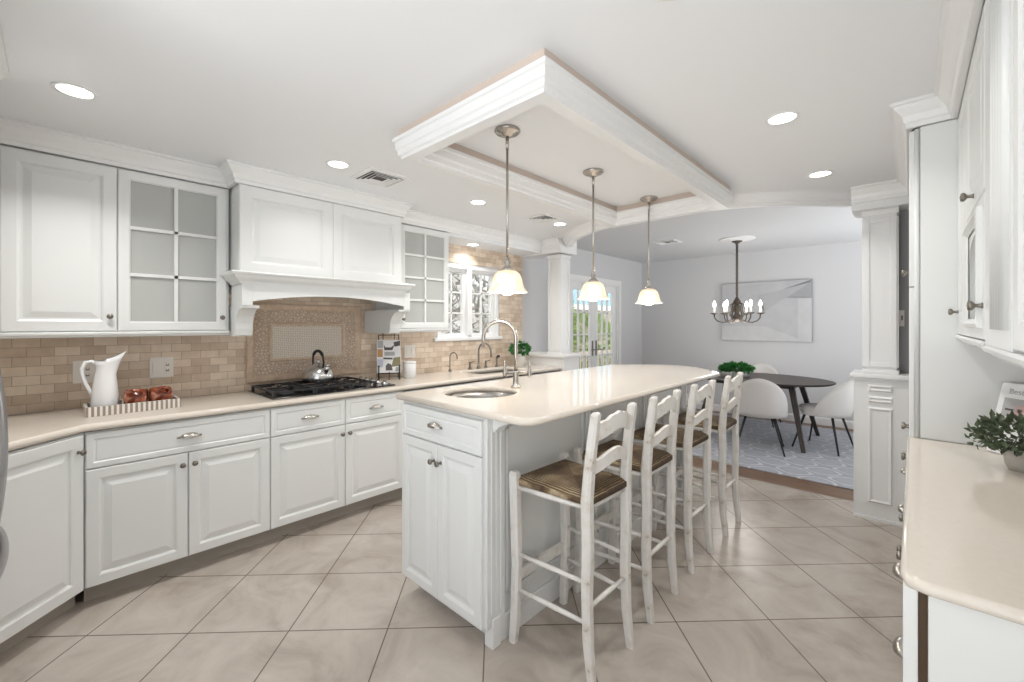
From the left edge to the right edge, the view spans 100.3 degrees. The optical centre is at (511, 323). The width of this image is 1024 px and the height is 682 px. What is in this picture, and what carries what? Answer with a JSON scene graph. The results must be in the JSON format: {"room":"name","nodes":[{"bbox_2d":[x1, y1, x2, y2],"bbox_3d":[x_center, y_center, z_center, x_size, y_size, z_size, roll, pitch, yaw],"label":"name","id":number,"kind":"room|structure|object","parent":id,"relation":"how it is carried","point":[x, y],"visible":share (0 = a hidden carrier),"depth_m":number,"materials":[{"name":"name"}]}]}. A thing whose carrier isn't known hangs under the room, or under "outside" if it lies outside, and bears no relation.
{"room":"kitchen","nodes":[
{"label":"kitchen","id":0,"kind":"room"},
{"bbox_2d":[0,144,641,414],"bbox_3d":[-0.507,0.133,4.911,0.150,2.600,8.680,0,0,43],"label":"wall","id":1,"kind":"structure","parent":0,"point":[37,373],"depth_m":3.19,"materials":[{"name":"tile"}]},
{"bbox_2d":[0,145,117,338],"bbox_3d":[-2.651,-0.409,2.221,0.390,0.965,0.862,0,0,43],"label":"upper cabinet","id":2,"kind":"object","parent":1,"relation":"attached to","point":[58,214],"visible":1,"depth_m":2.25,"materials":[{"name":"white paint"}]},
{"bbox_2d":[73,360,101,383],"bbox_3d":[-2.569,0.288,2.588,0.011,0.135,0.125,0,0,43],"label":"wall outlet","id":3,"kind":"object","parent":1,"relation":"attached to","point":[89,370],"visible":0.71,"depth_m":2.58,"materials":[{"name":"white plastic"}]},
{"bbox_2d":[84,366,91,376],"bbox_3d":[-2.567,0.288,2.586,0.004,0.068,0.034,0,0,43],"label":"receptacle","id":4,"kind":"object","parent":3,"relation":"attached to","point":[88,369],"depth_m":2.59,"materials":[{"name":"white"}]},
{"bbox_2d":[149,357,172,377],"bbox_3d":[-2.330,0.288,2.844,0.011,0.135,0.125,0,0,43],"label":"wall outlet","id":5,"kind":"object","parent":1,"relation":"attached to","point":[159,367],"visible":1,"depth_m":2.84,"materials":[{"name":"white plastic"}]},
{"bbox_2d":[153,362,158,372],"bbox_3d":[-2.348,0.288,2.820,0.004,0.068,0.034,0,0,43],"label":"rocker switch","id":6,"kind":"object","parent":5,"relation":"attached to","point":[155,364],"depth_m":2.82,"materials":[{"name":"white plastic"}]},
{"bbox_2d":[164,362,170,371],"bbox_3d":[-2.308,0.288,2.864,0.004,0.068,0.034,0,0,43],"label":"receptacle","id":7,"kind":"object","parent":5,"relation":"attached to","point":[167,365],"depth_m":2.86,"materials":[{"name":"white"}]},
{"bbox_2d":[117,168,229,336],"bbox_3d":[-2.170,-0.409,2.735,0.390,0.965,0.545,0,0,43],"label":"upper cabinet","id":8,"kind":"object","parent":1,"relation":"attached to","point":[173,234],"visible":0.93,"depth_m":2.61,"materials":[{"name":"white paint"}]},
{"bbox_2d":[246,303,360,383],"bbox_3d":[-1.676,0.144,3.533,0.026,0.608,0.910,0,0,43],"label":"backsplash","id":9,"kind":"structure","parent":1,"relation":"attached to","point":[282,343],"depth_m":3.48,"materials":[{"name":"tile"}]},
{"bbox_2d":[218,183,414,335],"bbox_3d":[-1.481,-0.458,3.282,0.648,1.078,1.310,0,0,43],"label":"range hood","id":10,"kind":"object","parent":1,"relation":"attached to","point":[282,245],"visible":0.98,"depth_m":3.01,"materials":[{"name":"white paint"}]},
{"bbox_2d":[220,270,414,292],"bbox_3d":[-1.347,-0.292,3.156,0.280,0.074,1.310,0,0,43],"label":"mantel shelf","id":11,"kind":"object","parent":10,"relation":"attached to","point":[236,278],"depth_m":2.96,"materials":[{"name":"white paint"}]},
{"bbox_2d":[404,345,414,357],"bbox_3d":[-1.015,0.273,4.250,0.011,0.125,0.125,0,0,43],"label":"wall outlet","id":12,"kind":"object","parent":1,"relation":"attached to","point":[409,350],"visible":1,"depth_m":4.25,"materials":[{"name":"white plastic"}]},
{"bbox_2d":[376,224,448,331],"bbox_3d":[-0.928,-0.409,4.062,0.390,0.965,0.575,0,0,43],"label":"upper cabinet","id":13,"kind":"object","parent":1,"relation":"attached to","point":[424,251],"visible":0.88,"depth_m":3.97,"materials":[{"name":"white paint"}]},
{"bbox_2d":[433,264,501,341],"bbox_3d":[-0.516,-0.234,4.868,0.155,0.835,1.005,0,0,43],"label":"window","id":14,"kind":"structure","parent":1,"relation":"in","point":[466,272],"depth_m":4.83,"materials":[{"name":"white paint"}]},
{"bbox_2d":[427,228,540,255],"bbox_3d":[-0.270,-0.937,4.820,0.340,0.140,1.470,0,0,43],"label":"trim","id":15,"kind":"structure","parent":1,"relation":"attached to","point":[455,239],"depth_m":4.78,"materials":[{"name":"white paint"}]},
{"bbox_2d":[570,274,620,367],"bbox_3d":[1.294,0.350,6.808,0.168,2.165,1.561,0,0,43],"label":"door","id":16,"kind":"structure","parent":1,"relation":"in","point":[613,287],"depth_m":6.87,"materials":[{"name":"white paint"}]},
{"bbox_2d":[0,409,902,681],"bbox_3d":[0.952,1.458,3.286,4.420,0.050,9.100,0,0,43],"label":"floor","id":17,"kind":"structure","parent":0,"point":[803,588],"depth_m":2.09,"materials":[{"name":"tile"}]},
{"bbox_2d":[0,368,8,578],"bbox_3d":[-1.915,0.538,1.071,0.880,1.730,0.847,0,0,43],"label":"fridge","id":18,"kind":"object","parent":17,"relation":"on","point":[4,543],"visible":1,"depth_m":1.35,"materials":[{"name":"silver metal"}]},
{"bbox_2d":[0,25,9,79],"bbox_3d":[-1.929,0.213,1.055,1.086,2.440,0.845,0,0,43],"label":"surround","id":19,"kind":"object","parent":17,"relation":"on","point":[4,71],"visible":1,"depth_m":1.62,"materials":[{"name":"white paint"}]},
{"bbox_2d":[0,432,86,654],"bbox_3d":[-2.435,0.991,1.837,0.866,0.885,0.859,0,0,42],"label":"base cabinet","id":20,"kind":"object","parent":17,"relation":"on","point":[42,518],"visible":1,"depth_m":1.94,"materials":[{"name":"white paint"}]},
{"bbox_2d":[7,364,561,451],"bbox_3d":[-1.221,0.521,3.271,1.046,0.037,5.060,0,0,43],"label":"countertop","id":21,"kind":"structure","parent":20,"relation":"on","point":[28,429],"depth_m":2.55,"materials":[{"name":"stone"}]},
{"bbox_2d":[83,395,180,417],"bbox_3d":[-2.220,0.476,2.508,0.200,0.052,0.410,0,0,43],"label":"tray","id":22,"kind":"object","parent":21,"relation":"on","point":[121,408],"visible":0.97,"depth_m":2.43,"materials":[{"name":"grey wood"}]},
{"bbox_2d":[79,351,125,406],"bbox_3d":[-2.315,0.325,2.422,0.130,0.338,0.154,0,0,9],"label":"pitcher","id":23,"kind":"object","parent":22,"relation":"on","point":[104,392],"visible":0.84,"depth_m":2.39,"materials":[{"name":"white ceramic"}]},
{"bbox_2d":[124,389,147,403],"bbox_3d":[-2.193,0.432,2.493,0.100,0.121,0.133,0,0,-37],"label":"mug","id":24,"kind":"object","parent":22,"relation":"on","point":[132,395],"visible":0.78,"depth_m":2.46,"materials":[{"name":"orange ceramic"}]},
{"bbox_2d":[148,386,172,400],"bbox_3d":[-2.130,0.432,2.589,0.133,0.121,0.100,0,0,36],"label":"mug","id":25,"kind":"object","parent":22,"relation":"on","point":[162,392],"visible":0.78,"depth_m":2.56,"materials":[{"name":"orange ceramic"}]},
{"bbox_2d":[248,376,394,399],"bbox_3d":[-1.455,0.477,3.333,0.520,0.050,0.920,0,0,43],"label":"cooktop","id":26,"kind":"object","parent":21,"relation":"in","point":[295,388],"visible":0.91,"depth_m":3.17,"materials":[{"name":"black metal"}]},
{"bbox_2d":[302,349,334,382],"bbox_3d":[-1.527,0.327,3.373,0.240,0.251,0.240,0,0,-7],"label":"kettle","id":27,"kind":"object","parent":26,"relation":"on","point":[318,372],"visible":1,"depth_m":3.29,"materials":[{"name":"silver metal"}]},
{"bbox_2d":[378,333,400,379],"bbox_3d":[-1.133,0.289,3.932,0.196,0.430,0.194,0,0,-19],"label":"cookbook stand","id":28,"kind":"object","parent":21,"relation":"on","point":[389,373],"visible":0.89,"depth_m":3.87,"materials":[{"name":"black metal"}]},
{"bbox_2d":[377,340,400,372],"bbox_3d":[-1.121,0.293,3.898,0.210,0.290,0.090,0,0,-19],"label":"cookbook","id":29,"kind":"object","parent":28,"relation":"on","point":[388,351],"visible":1,"depth_m":3.89,"materials":[{"name":"white paper"}]},
{"bbox_2d":[377,349,382,356],"bbox_3d":[-1.195,0.264,3.874,0.045,0.070,0.019,0,0,-19],"label":"picture","id":30,"kind":"object","parent":29,"relation":"attached to","point":[379,351],"depth_m":3.87,"materials":[{"name":"brown"}]},
{"bbox_2d":[377,341,382,347],"bbox_3d":[-1.200,0.186,3.895,0.050,0.065,0.017,0,0,-19],"label":"picture","id":31,"kind":"object","parent":29,"relation":"attached to","point":[379,343],"depth_m":3.89,"materials":[{"name":"grey"}]},
{"bbox_2d":[386,363,391,369],"bbox_3d":[-1.111,0.386,3.869,0.060,0.065,0.017,0,0,-19],"label":"picture","id":32,"kind":"object","parent":29,"relation":"attached to","point":[388,365],"depth_m":3.87,"materials":[{"name":"grey"}]},
{"bbox_2d":[384,352,394,355],"bbox_3d":[-1.117,0.271,3.899,0.090,0.035,0.009,0,0,-19],"label":"picture","id":33,"kind":"object","parent":29,"relation":"on","point":[385,353],"depth_m":3.90,"materials":[{"name":"grey"}]},
{"bbox_2d":[384,344,394,349],"bbox_3d":[-1.124,0.213,3.913,0.095,0.050,0.013,0,0,-19],"label":"picture","id":34,"kind":"object","parent":29,"relation":"on","point":[386,346],"depth_m":3.92,"materials":[{"name":"grey"}]},
{"bbox_2d":[392,357,400,366],"bbox_3d":[-1.058,0.344,3.899,0.081,0.090,0.021,0,0,-21],"label":"picture","id":35,"kind":"object","parent":29,"relation":"attached to","point":[396,361],"depth_m":3.90,"materials":[{"name":"yellow"}]},
{"bbox_2d":[403,361,415,377],"bbox_3d":[-0.962,0.424,4.015,0.122,0.157,0.122,0,0,43],"label":"canister","id":36,"kind":"object","parent":21,"relation":"on","point":[409,367],"visible":1,"depth_m":3.96,"materials":[{"name":"white ceramic"}]},
{"bbox_2d":[447,352,457,371],"bbox_3d":[-0.624,0.400,4.519,0.115,0.206,0.049,0,0,9],"label":"filter faucet","id":37,"kind":"object","parent":21,"relation":"on","point":[449,366],"visible":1,"depth_m":4.53,"materials":[{"name":"grey metal"}]},
{"bbox_2d":[468,342,491,369],"bbox_3d":[-0.317,0.352,4.760,0.236,0.300,0.287,0,0,43],"label":"kitchen faucet","id":38,"kind":"object","parent":21,"relation":"on","point":[478,364],"visible":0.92,"depth_m":4.81,"materials":[{"name":"grey metal"}]},
{"bbox_2d":[462,370,523,383],"bbox_3d":[-0.187,0.637,4.653,0.400,0.192,0.740,0,0,43],"label":"sink","id":39,"kind":"object","parent":21,"relation":"in","point":[490,372],"visible":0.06,"depth_m":4.72,"materials":[{"name":"silver metal"}]},
{"bbox_2d":[508,340,531,365],"bbox_3d":[0.084,0.345,5.107,0.294,0.314,0.314,0,0,43],"label":"potted plant","id":40,"kind":"object","parent":21,"relation":"on","point":[522,354],"visible":0.77,"depth_m":5.07,"materials":[{"name":"green plant"}]},
{"bbox_2d":[84,408,269,601],"bbox_3d":[-2.064,0.991,2.652,0.652,0.885,0.849,0,0,43],"label":"base cabinet","id":41,"kind":"object","parent":17,"relation":"on","point":[161,498],"visible":1,"depth_m":2.40,"materials":[{"name":"white paint"}]},
{"bbox_2d":[266,391,403,540],"bbox_3d":[-1.434,0.991,3.326,0.652,0.885,0.997,0,0,43],"label":"base cabinet","id":42,"kind":"object","parent":17,"relation":"on","point":[330,459],"visible":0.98,"depth_m":3.06,"materials":[{"name":"white paint"}]},
{"bbox_2d":[398,371,559,496],"bbox_3d":[-0.371,0.994,4.462,0.652,0.879,2.115,0,0,43],"label":"base cabinet","id":43,"kind":"object","parent":17,"relation":"on","point":[399,489],"visible":0.02,"depth_m":3.88,"materials":[{"name":"white paint"}]},
{"bbox_2d":[402,385,686,649],"bbox_3d":[0.444,0.921,2.842,0.735,1.024,2.302,0,0,43],"label":"kitchen island","id":44,"kind":"object","parent":17,"relation":"on","point":[456,467],"visible":0.44,"depth_m":2.06,"materials":[{"name":"white paint"}]},
{"bbox_2d":[395,364,719,425],"bbox_3d":[0.608,0.388,2.922,0.945,0.030,2.602,0,0,43],"label":"island countertop","id":45,"kind":"structure","parent":44,"relation":"on","point":[540,399],"depth_m":2.40,"materials":[{"name":"stone"}]},
{"bbox_2d":[447,391,513,397],"bbox_3d":[-0.174,0.477,2.354,0.450,0.148,0.450,0,0,43],"label":"prep sink","id":46,"kind":"object","parent":45,"relation":"in","point":[477,394],"visible":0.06,"depth_m":2.54,"materials":[{"name":"silver metal"}]},
{"bbox_2d":[481,319,531,387],"bbox_3d":[-0.032,0.172,2.508,0.294,0.401,0.059,0,0,3],"label":"island faucet","id":47,"kind":"object","parent":45,"relation":"on","point":[515,373],"visible":1,"depth_m":2.50,"materials":[{"name":"silver metal"}]},
{"bbox_2d":[509,402,636,681],"bbox_3d":[0.287,0.890,1.923,0.456,1.085,0.414,0,0,44],"label":"bar stool","id":48,"kind":"object","parent":17,"relation":"on","point":[585,487],"visible":1,"depth_m":1.88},
{"bbox_2d":[573,389,680,624],"bbox_3d":[0.630,0.890,2.293,0.456,1.085,0.414,0,0,42],"label":"bar stool","id":49,"kind":"object","parent":17,"relation":"on","point":[647,460],"visible":0.74,"depth_m":2.21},
{"bbox_2d":[623,379,715,573],"bbox_3d":[1.008,0.890,2.706,0.456,1.085,0.414,0,0,44],"label":"bar stool","id":50,"kind":"object","parent":17,"relation":"on","point":[688,439],"visible":0.68,"depth_m":2.58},
{"bbox_2d":[663,372,743,536],"bbox_3d":[1.409,0.890,3.125,0.456,1.085,0.414,0,0,43],"label":"bar stool","id":51,"kind":"object","parent":17,"relation":"on","point":[721,423],"visible":0.71,"depth_m":2.99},
{"bbox_2d":[692,411,853,489],"bbox_3d":[3.097,1.428,5.250,3.250,0.010,2.500,0,0,43],"label":"area rug","id":52,"kind":"object","parent":17,"relation":"on","point":[760,449],"visible":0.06,"depth_m":4.70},
{"bbox_2d":[739,378,787,456],"bbox_3d":[2.807,1.006,4.846,0.543,0.833,0.558,0,0,31],"label":"dining chair","id":53,"kind":"object","parent":52,"relation":"on","point":[760,398],"visible":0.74,"depth_m":4.63,"materials":[{"name":"white fabric"}]},
{"bbox_2d":[695,371,835,452],"bbox_3d":[3.135,1.053,5.489,1.640,0.740,1.200,0,0,43],"label":"dining table","id":54,"kind":"object","parent":52,"relation":"on","point":[790,382],"visible":0.49,"depth_m":5.08,"materials":[{"name":"grey wood"}]},
{"bbox_2d":[717,361,755,376],"bbox_3d":[2.905,0.576,5.524,0.488,0.214,0.292,0,0,1],"label":"potted plant","id":55,"kind":"object","parent":54,"relation":"on","point":[730,368],"visible":0.97,"depth_m":5.46,"materials":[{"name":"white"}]},
{"bbox_2d":[753,363,780,427],"bbox_3d":[3.595,1.006,6.215,0.543,0.833,0.558,0,0,43],"label":"dining chair","id":56,"kind":"object","parent":52,"relation":"on","point":[762,367],"visible":0.07,"depth_m":6.37,"materials":[{"name":"fabric"}]},
{"bbox_2d":[792,379,853,455],"bbox_3d":[3.594,1.006,4.869,0.543,0.833,0.558,0,0,-35],"label":"dining chair","id":57,"kind":"object","parent":52,"relation":"on","point":[838,403],"visible":0.94,"depth_m":4.65,"materials":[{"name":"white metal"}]},
{"bbox_2d":[799,403,817,410],"bbox_3d":[3.568,0.979,4.905,0.460,0.093,0.469,0,0,-35],"label":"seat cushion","id":58,"kind":"object","parent":57,"relation":"on","point":[806,406],"depth_m":4.92,"materials":[{"name":"white fabric"}]},
{"bbox_2d":[892,561,902,658],"bbox_3d":[1.180,0.990,0.892,0.579,0.887,0.405,0,0,43],"label":"base cabinet","id":59,"kind":"object","parent":17,"relation":"on","point":[897,645],"visible":0.13,"depth_m":1.07,"materials":[{"name":"metal"}]},
{"bbox_2d":[896,503,903,559],"bbox_3d":[1.543,0.990,1.282,0.582,0.887,0.660,0,0,43],"label":"base cabinet","id":60,"kind":"object","parent":17,"relation":"on","point":[900,507],"visible":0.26,"depth_m":1.46,"materials":[{"name":"white paint"}]},
{"bbox_2d":[900,437,1023,624],"bbox_3d":[1.520,0.531,1.229,0.576,0.026,1.496,0,0,43],"label":"countertop","id":61,"kind":"structure","parent":60,"relation":"on","point":[963,528],"depth_m":1.09,"materials":[{"name":"stone"}]},
{"bbox_2d":[964,409,1023,472],"bbox_3d":[1.777,0.408,1.496,0.284,0.220,0.305,0,0,43],"label":"potted plant","id":62,"kind":"object","parent":61,"relation":"on","point":[1013,453],"visible":1,"depth_m":1.50,"materials":[{"name":"green plant"}]},
{"bbox_2d":[986,382,1023,453],"bbox_3d":[1.978,0.378,1.635,0.081,0.279,0.225,0,0,0],"label":"magazine","id":63,"kind":"object","parent":61,"relation":"on","point":[1011,397],"visible":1,"depth_m":1.70,"materials":[{"name":"white paper"}]},
{"bbox_2d":[1001,397,1023,417],"bbox_3d":[1.982,0.332,1.630,0.018,0.073,0.195,0,0,0],"label":"photo","id":64,"kind":"object","parent":63,"relation":"attached to","point":[1016,404],"depth_m":1.70,"materials":[{"name":"grey"}]},
{"bbox_2d":[899,467,904,521],"bbox_3d":[1.893,0.990,1.656,0.582,0.887,0.365,0,0,43],"label":"base cabinet","id":65,"kind":"object","parent":17,"relation":"on","point":[902,470],"visible":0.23,"depth_m":1.74,"materials":[{"name":"white paint"}]},
{"bbox_2d":[901,119,1023,459],"bbox_3d":[2.263,0.271,2.044,0.597,2.325,0.722,0,0,43],"label":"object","id":66,"kind":"object","parent":17,"relation":"on","point":[952,382],"visible":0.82,"depth_m":1.90,"materials":[{"name":"white paint"}]},
{"bbox_2d":[903,580,1023,681],"bbox_3d":[1.034,0.989,0.719,0.556,0.888,0.045,0,0,43],"label":"base cabinet","id":67,"kind":"object","parent":17,"relation":"on","point":[943,641],"visible":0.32,"depth_m":0.85,"materials":[{"name":"white paint"}]},
{"bbox_2d":[0,0,984,239],"bbox_3d":[-0.175,-1.032,2.081,4.220,0.050,5.800,0,0,43],"label":"ceiling","id":68,"kind":"structure","parent":0,"point":[293,87],"depth_m":1.75,"materials":[{"name":"white paint"}]},
{"bbox_2d":[50,81,98,100],"bbox_3d":[-1.887,-1.004,1.847,0.148,0.006,0.148,0,0,43],"label":"recessed light","id":69,"kind":"object","parent":68,"relation":"in","point":[75,91],"visible":1,"depth_m":1.84,"materials":[{"name":"white paint"}]},
{"bbox_2d":[0,117,560,250],"bbox_3d":[-1.137,-0.951,3.425,0.300,0.112,4.690,0,0,43],"label":"trim","id":70,"kind":"structure","parent":68,"relation":"attached to","point":[14,133],"depth_m":2.71,"materials":[{"name":"white paint"}]},
{"bbox_2d":[326,160,350,168],"bbox_3d":[-1.095,-1.004,2.694,0.148,0.006,0.148,0,0,43],"label":"recessed light","id":71,"kind":"object","parent":68,"relation":"in","point":[337,164],"visible":1,"depth_m":2.69,"materials":[{"name":"white paint"}]},
{"bbox_2d":[349,167,410,188],"bbox_3d":[-0.912,-1.001,2.948,0.300,0.012,0.300,0,0,43],"label":"ceiling vent","id":72,"kind":"object","parent":68,"relation":"in","point":[371,175],"visible":1,"depth_m":2.93,"materials":[{"name":"metal"}]},
{"bbox_2d":[469,200,486,204],"bbox_3d":[-0.281,-1.004,3.535,0.148,0.006,0.148,0,0,43],"label":"recessed light","id":73,"kind":"object","parent":68,"relation":"in","point":[473,202],"visible":1,"depth_m":3.53,"materials":[{"name":"white paint"}]},
{"bbox_2d":[487,124,526,294],"bbox_3d":[-0.025,-0.578,2.221,0.212,0.858,0.212,0,0,43],"label":"pendant light","id":74,"kind":"object","parent":68,"relation":"hanging from","point":[506,281],"visible":1,"depth_m":2.19,"materials":[{"name":"glass"}]},
{"bbox_2d":[524,213,561,222],"bbox_3d":[0.296,-1.001,4.064,0.260,0.012,0.260,0,0,43],"label":"ceiling vent","id":75,"kind":"object","parent":68,"relation":"in","point":[541,218],"visible":1,"depth_m":4.04,"materials":[{"name":"metal"}]},
{"bbox_2d":[553,222,566,225],"bbox_3d":[0.482,-1.004,4.307,0.148,0.006,0.148,0,0,43],"label":"recessed light","id":76,"kind":"object","parent":68,"relation":"in","point":[558,223],"visible":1,"depth_m":4.31,"materials":[{"name":"white paint"}]},
{"bbox_2d":[393,48,733,227],"bbox_3d":[0.507,-0.929,2.679,1.010,0.154,2.215,0,0,43],"label":"trim","id":77,"kind":"structure","parent":68,"relation":"attached to","point":[429,142],"depth_m":2.10,"materials":[{"name":"white paint"}]},
{"bbox_2d":[577,168,609,300],"bbox_3d":[0.536,-0.578,2.820,0.212,0.858,0.212,0,0,43],"label":"pendant light","id":78,"kind":"object","parent":68,"relation":"hanging from","point":[592,290],"visible":1,"depth_m":2.79,"materials":[{"name":"white"}]},
{"bbox_2d":[635,195,661,304],"bbox_3d":[1.092,-0.578,3.415,0.212,0.858,0.212,0,0,43],"label":"pendant light","id":79,"kind":"object","parent":68,"relation":"hanging from","point":[648,296],"visible":1,"depth_m":3.38,"materials":[{"name":"white"}]},
{"bbox_2d":[765,111,799,125],"bbox_3d":[1.321,-1.004,2.092,0.148,0.006,0.148,0,0,43],"label":"recessed light","id":80,"kind":"object","parent":68,"relation":"in","point":[782,118],"visible":1,"depth_m":2.09,"materials":[{"name":"white paint"}]},
{"bbox_2d":[807,170,833,178],"bbox_3d":[2.069,-1.004,2.871,0.148,0.006,0.148,0,0,43],"label":"recessed light","id":81,"kind":"object","parent":68,"relation":"in","point":[819,174],"visible":1,"depth_m":2.87,"materials":[{"name":"white paint"}]},
{"bbox_2d":[851,0,983,203],"bbox_3d":[1.227,-0.951,1.244,0.360,0.112,4.694,0,0,38],"label":"trim","id":82,"kind":"structure","parent":68,"relation":"attached to","point":[960,19],"depth_m":1.81,"materials":[{"name":"white paint"}]},
{"bbox_2d":[525,351,580,373],"bbox_3d":[0.476,0.899,5.362,0.690,1.068,0.358,0,0,43],"label":"wall","id":83,"kind":"structure","parent":0,"point":[567,362],"depth_m":5.17,"materials":[{"name":"white paint"}]},
{"bbox_2d":[547,254,570,353],"bbox_3d":[0.581,-0.238,5.276,0.204,1.207,0.214,0,0,43],"label":"column","id":84,"kind":"structure","parent":83,"relation":"on","point":[558,264],"depth_m":5.21,"materials":[{"name":"white paint"}]},
{"bbox_2d":[577,206,862,262],"bbox_3d":[2.619,-1.157,5.068,4.500,0.060,4.180,0,0,43],"label":"ceiling","id":85,"kind":"structure","parent":0,"point":[781,227],"depth_m":5.27,"materials":[{"name":"white paint"}]},
{"bbox_2d":[521,239,576,259],"bbox_3d":[0.454,-0.990,5.374,0.640,0.275,0.330,0,0,43],"label":"beam","id":86,"kind":"structure","parent":85,"relation":"attached to","point":[570,251],"depth_m":5.22,"materials":[{"name":"white paint"}]},
{"bbox_2d":[653,239,682,244],"bbox_3d":[2.139,-1.121,5.873,0.300,0.012,0.300,0,0,43],"label":"ceiling vent","id":87,"kind":"object","parent":85,"relation":"in","point":[671,241],"visible":1,"depth_m":5.86,"materials":[{"name":"metal"}]},
{"bbox_2d":[710,236,763,322],"bbox_3d":[2.974,-0.570,5.653,0.611,1.112,0.636,0,0,43],"label":"chandelier","id":88,"kind":"object","parent":85,"relation":"hanging from","point":[737,307],"visible":1,"depth_m":5.62,"materials":[{"name":"grey metal"}]},
{"bbox_2d":[852,196,908,218],"bbox_3d":[2.977,-0.985,3.014,0.890,0.285,0.330,0,0,43],"label":"beam","id":89,"kind":"structure","parent":85,"relation":"attached to","point":[902,203],"depth_m":3.10,"materials":[{"name":"white paint"}]},
{"bbox_2d":[721,370,751,376],"bbox_3d":[2.900,0.645,5.530,0.400,0.075,0.200,0,0,1],"label":"planter","id":90,"kind":"object","parent":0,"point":[732,373],"depth_m":5.46,"materials":[{"name":"white"}]},
{"bbox_2d":[642,241,863,420],"bbox_3d":[3.998,0.133,6.543,4.500,2.600,0.140,0,0,43],"label":"wall","id":91,"kind":"structure","parent":0,"point":[681,330],"depth_m":6.58,"materials":[{"name":"grey paint"}]},
{"bbox_2d":[722,279,811,341],"bbox_3d":[3.863,-0.191,6.541,1.205,0.900,0.044,0,0,43],"label":"painting","id":92,"kind":"object","parent":91,"relation":"attached to","point":[786,305],"visible":0.98,"depth_m":6.45,"materials":[{"name":"grey fabric"}]},
{"bbox_2d":[687,402,853,428],"bbox_3d":[3.945,1.378,6.486,4.220,0.110,0.016,0,0,43],"label":"baseboard","id":93,"kind":"structure","parent":91,"relation":"attached to","point":[819,420],"depth_m":6.09,"materials":[{"name":"white paint"}]},
{"bbox_2d":[850,369,908,526],"bbox_3d":[2.978,0.899,3.022,0.900,1.068,0.358,0,0,43],"label":"pedestal","id":94,"kind":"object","parent":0,"point":[881,401],"depth_m":3.10,"materials":[{"name":"white paint"}]},
{"bbox_2d":[862,207,899,374],"bbox_3d":[2.777,-0.238,3.221,0.209,1.207,0.214,0,0,43],"label":"column","id":95,"kind":"structure","parent":94,"relation":"on","point":[880,228],"depth_m":3.15,"materials":[{"name":"white paint"}]},
{"bbox_2d":[897,210,908,372],"bbox_3d":[3.125,-0.247,3.033,0.700,1.240,0.100,0,0,43],"label":"wall","id":96,"kind":"structure","parent":0,"point":[904,215],"depth_m":3.17,"materials":[{"name":"grey paint"}]},
{"bbox_2d":[562,190,851,246],"bbox_3d":[1.412,-1.022,3.964,2.778,0.210,0.809,0,0,43],"label":"trim","id":97,"kind":"structure","parent":96,"relation":"attached to","point":[830,198],"depth_m":3.28,"materials":[{"name":"white paint"}]},
{"bbox_2d":[899,310,903,325],"bbox_3d":[2.893,-0.043,3.175,0.030,0.120,0.010,0,0,43],"label":"light switch","id":98,"kind":"object","parent":96,"relation":"attached to","point":[901,312],"visible":0.95,"depth_m":3.17,"materials":[{"name":"white plastic"}]},
{"bbox_3d":[2.926,0.133,2.220,0.120,2.600,7.640,0,0,43],"label":"wall","id":99,"kind":"structure","parent":0,"visible":0},
{"bbox_2d":[948,4,984,348],"bbox_3d":[1.756,-0.407,1.388,0.442,0.970,0.930,0,0,43],"label":"upper cabinet","id":100,"kind":"object","parent":99,"relation":"attached to","point":[971,119],"visible":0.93,"depth_m":1.41,"materials":[{"name":"white paint"}]},
{"bbox_2d":[982,0,1023,368],"bbox_3d":[1.016,-0.402,0.580,0.420,0.980,1.250,0,0,43],"label":"upper cabinet","id":101,"kind":"object","parent":99,"relation":"attached to","point":[1004,19],"visible":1,"depth_m":0.89,"materials":[{"name":"white paint"}]},
{"label":"outside","id":102,"kind":"structure","parent":0,"visible":0},
{"bbox_3d":[-6.005,1.733,12.464,18.200,0.100,26.000,0,0,43],"label":"ground","id":103,"kind":"structure","parent":102,"visible":0},
{"bbox_2d":[441,274,487,333],"bbox_3d":[-4.547,-0.642,19.658,6.500,4.650,10.500,0,0,43],"label":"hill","id":104,"kind":"structure","parent":103,"relation":"on","point":[474,319],"depth_m":21.25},
{"bbox_2d":[443,272,487,332],"bbox_3d":[-2.698,-0.672,13.318,2.406,4.631,11.735,0,0,43],"label":"thicket","id":105,"kind":"object","parent":103,"relation":"on","point":[477,277],"visible":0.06,"depth_m":14.41,"materials":[{"name":"grey"}]},
{"bbox_2d":[443,299,487,333],"bbox_3d":[-1.622,-0.985,8.312,4.940,5.366,3.481,0,0,43],"label":"bare tree","id":106,"kind":"object","parent":103,"relation":"on","point":[458,309],"visible":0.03,"depth_m":7.80,"materials":[{"name":"grey plant"}]},
{"bbox_2d":[449,278,487,322],"bbox_3d":[-2.003,-0.333,10.572,2.382,4.063,2.964,0,0,28],"label":"bare tree","id":107,"kind":"object","parent":103,"relation":"on","point":[474,308],"visible":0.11,"depth_m":10.69,"materials":[{"name":"grey plant"}]},
{"bbox_2d":[573,301,576,351],"bbox_3d":[0.838,0.155,11.417,1.833,3.236,2.042,0,0,43],"label":"shrub","id":108,"kind":"object","parent":103,"relation":"on","point":[574,316],"visible":0.03,"depth_m":11.26,"materials":[{"name":"green plant"}]},
{"bbox_2d":[573,311,609,368],"bbox_3d":[2.260,0.679,13.243,2.009,2.185,2.619,0,0,43],"label":"shrub","id":109,"kind":"object","parent":103,"relation":"on","point":[580,314],"visible":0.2,"depth_m":12.83,"materials":[{"name":"green plant"}]},
{"bbox_2d":[573,289,609,360],"bbox_3d":[2.936,-0.417,21.217,4.900,4.200,6.800,0,0,43],"label":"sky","id":110,"kind":"structure","parent":103,"relation":"on","point":[574,290],"depth_m":18.61,"materials":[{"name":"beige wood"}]},
{"bbox_2d":[576,350,609,368],"bbox_3d":[2.195,1.168,10.544,0.060,1.030,6.000,0,0,43],"label":"fence","id":111,"kind":"object","parent":103,"relation":"on","point":[599,351],"visible":0.02,"depth_m":10.05,"materials":[{"name":"beige wood"}]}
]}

